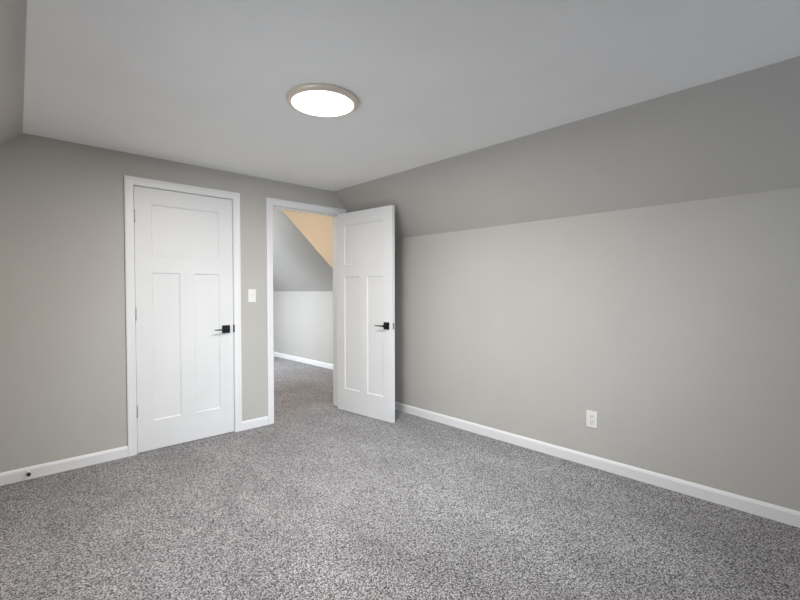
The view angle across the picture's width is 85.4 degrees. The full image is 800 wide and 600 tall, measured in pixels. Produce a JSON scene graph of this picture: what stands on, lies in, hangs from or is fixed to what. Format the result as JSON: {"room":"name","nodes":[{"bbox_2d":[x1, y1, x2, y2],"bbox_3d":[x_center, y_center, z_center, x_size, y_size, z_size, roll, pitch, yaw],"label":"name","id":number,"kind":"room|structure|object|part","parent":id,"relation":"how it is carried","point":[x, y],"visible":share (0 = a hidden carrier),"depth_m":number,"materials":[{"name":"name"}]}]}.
{"room":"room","nodes":[
{"label":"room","id":0,"kind":"room"},
{"bbox_2d":[0,0,26,144],"bbox_3d":[-1.232,-0.866,1.077,0.480,0.467,4.301,-1,2,-41],"label":"ceiling","id":1,"kind":"structure","parent":0,"point":[13,13],"depth_m":1.92,"materials":[{"name":"paint"}]},
{"bbox_2d":[0,133,347,472],"bbox_3d":[-1.379,-0.083,4.005,4.405,2.500,0.150,-1,2,-43],"label":"wall","id":2,"kind":"structure","parent":0,"point":[63,374],"depth_m":3.05,"materials":[{"name":"paint"}]},
{"bbox_2d":[0,446,127,485],"bbox_3d":[-2.418,1.151,2.934,0.994,0.081,0.012,-1,2,-43],"label":"baseboard","id":3,"kind":"structure","parent":2,"relation":"attached to","point":[8,477],"depth_m":3.00,"materials":[{"name":"paint"}]},
{"bbox_2d":[124,175,241,456],"bbox_3d":[-1.788,0.118,3.610,0.882,2.115,0.166,-1,2,-43],"label":"door frame","id":4,"kind":"structure","parent":2,"relation":"attached to","point":[129,181],"depth_m":3.31,"materials":[{"name":"paint"}]},
{"bbox_2d":[133,186,233,452],"bbox_3d":[-1.740,0.150,3.554,0.758,2.042,0.092,-1,2,-43],"label":"door","id":5,"kind":"structure","parent":2,"relation":"in","point":[183,254],"depth_m":3.54,"materials":[{"name":"paint"}]},
{"bbox_3d":[-1.870,0.364,3.474,0.205,1.161,0.033,-1,2,-43],"label":"panel","id":6,"kind":"part","parent":5,"relation":"part of","materials":[{"name":"paint"}]},
{"bbox_3d":[-1.757,-0.546,3.562,0.520,0.406,0.033,-1,2,-43],"label":"panel","id":7,"kind":"part","parent":5,"relation":"part of","materials":[{"name":"paint"}]},
{"bbox_3d":[-1.642,0.359,3.690,0.205,1.161,0.033,-1,2,-43],"label":"panel","id":8,"kind":"part","parent":5,"relation":"part of","materials":[{"name":"paint"}]},
{"bbox_3d":[-1.516,0.254,3.777,0.068,0.068,0.009,-1,2,-43],"label":"handle","id":9,"kind":"part","parent":5,"relation":"part of","materials":[{"name":"black metal"}]},
{"bbox_2d":[248,289,255,301],"bbox_3d":[-1.339,-0.040,3.929,0.072,0.119,0.016,-1,2,-43],"label":"light switch","id":10,"kind":"object","parent":2,"relation":"attached to","point":[251,292],"visible":1,"depth_m":3.93,"materials":[{"name":"white plastic"}]},
{"bbox_2d":[242,416,267,430],"bbox_3d":[-1.326,1.127,3.968,0.250,0.081,0.012,-1,2,-43],"label":"baseboard","id":11,"kind":"structure","parent":2,"relation":"attached to","point":[262,421],"depth_m":3.96,"materials":[{"name":"paint"}]},
{"bbox_2d":[266,197,345,424],"bbox_3d":[-0.962,0.099,4.404,0.909,2.117,0.182,-1,2,-43],"label":"door frame","id":12,"kind":"structure","parent":2,"relation":"attached to","point":[271,203],"depth_m":4.08,"materials":[{"name":"paint"}]},
{"bbox_2d":[337,205,394,422],"bbox_3d":[-0.360,0.132,4.330,0.790,2.046,0.148,1,2,41],"label":"door","id":13,"kind":"structure","parent":2,"relation":"in","point":[365,238],"depth_m":4.29,"materials":[{"name":"paint"}]},
{"bbox_3d":[-0.481,0.342,4.439,0.219,1.161,0.033,1,2,41],"label":"panel","id":14,"kind":"part","parent":13,"relation":"part of","materials":[{"name":"paint"}]},
{"bbox_3d":[-0.357,-0.564,4.312,0.548,0.406,0.033,1,2,41],"label":"panel","id":15,"kind":"part","parent":13,"relation":"part of","materials":[{"name":"paint"}]},
{"bbox_3d":[-0.231,0.346,4.224,0.219,1.161,0.033,1,2,41],"label":"panel","id":16,"kind":"part","parent":13,"relation":"part of","materials":[{"name":"paint"}]},
{"bbox_3d":[-0.129,0.245,4.105,0.068,0.068,0.009,1,2,41],"label":"handle","id":17,"kind":"part","parent":13,"relation":"part of","materials":[{"name":"black metal"}]},
{"bbox_2d":[273,209,332,290],"bbox_3d":[-2.349,-0.748,7.278,1.294,1.207,3.380,-1,2,-43],"label":"ceiling","id":18,"kind":"structure","parent":0,"point":[302,242],"depth_m":6.33,"materials":[{"name":"paint"}]},
{"bbox_2d":[273,291,332,363],"bbox_3d":[-1.399,-0.128,7.303,0.100,2.450,4.668,-1,2,-43],"label":"wall","id":19,"kind":"structure","parent":0,"point":[302,320],"depth_m":7.53,"materials":[{"name":"paint"}]},
{"bbox_2d":[274,352,332,368],"bbox_3d":[-1.439,1.057,7.289,0.012,0.081,4.668,-1,2,-43],"label":"baseboard","id":20,"kind":"structure","parent":19,"relation":"attached to","point":[285,356],"depth_m":7.50,"materials":[{"name":"paint"}]},
{"bbox_2d":[0,356,799,599],"bbox_3d":[-1.585,1.215,4.102,5.100,0.100,9.340,-1,2,-43],"label":"floor","id":21,"kind":"structure","parent":0,"point":[322,501],"depth_m":2.32,"materials":[{"name":"carpet"}]},
{"bbox_2d":[23,0,799,190],"bbox_3d":[-0.168,-1.122,2.079,2.599,0.080,4.282,-1,2,-43],"label":"ceiling","id":22,"kind":"structure","parent":0,"point":[203,83],"depth_m":2.01,"materials":[{"name":"paint"}]},
{"bbox_2d":[286,83,358,117],"bbox_3d":[-0.420,-1.075,2.357,0.388,0.026,0.388,-1,2,-43],"label":"recessed light","id":23,"kind":"object","parent":22,"relation":"in","point":[312,99],"visible":1,"depth_m":2.31,"materials":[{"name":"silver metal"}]},
{"bbox_2d":[291,90,352,116],"bbox_3d":[-0.420,-1.067,2.358,0.331,0.011,0.331,-1,2,-43],"label":"diffuser","id":24,"kind":"object","parent":23,"relation":"attached to","point":[317,103],"depth_m":2.33,"materials":[{"name":"white plastic"}]},
{"bbox_2d":[333,56,799,238],"bbox_3d":[0.959,-0.875,3.151,0.504,0.532,4.282,-1,2,-43],"label":"ceiling","id":25,"kind":"structure","parent":0,"point":[738,134],"depth_m":2.67,"materials":[{"name":"paint"}]},
{"bbox_2d":[395,187,799,511],"bbox_3d":[1.153,0.282,3.357,0.100,1.791,4.282,-1,2,-43],"label":"wall","id":26,"kind":"structure","parent":0,"point":[676,324],"depth_m":2.89,"materials":[{"name":"paint"}]},
{"bbox_2d":[586,410,596,428],"bbox_3d":[1.359,0.845,3.073,0.009,0.119,0.077,-1,2,-43],"label":"power outlet","id":27,"kind":"object","parent":26,"relation":"attached to","point":[591,416],"visible":1,"depth_m":3.07,"materials":[{"name":"white plastic"}]},
{"bbox_2d":[395,402,799,527],"bbox_3d":[1.113,1.138,3.337,0.012,0.081,4.282,-1,2,-43],"label":"baseboard","id":28,"kind":"structure","parent":26,"relation":"attached to","point":[749,505],"depth_m":2.89,"materials":[{"name":"paint"}]}
]}

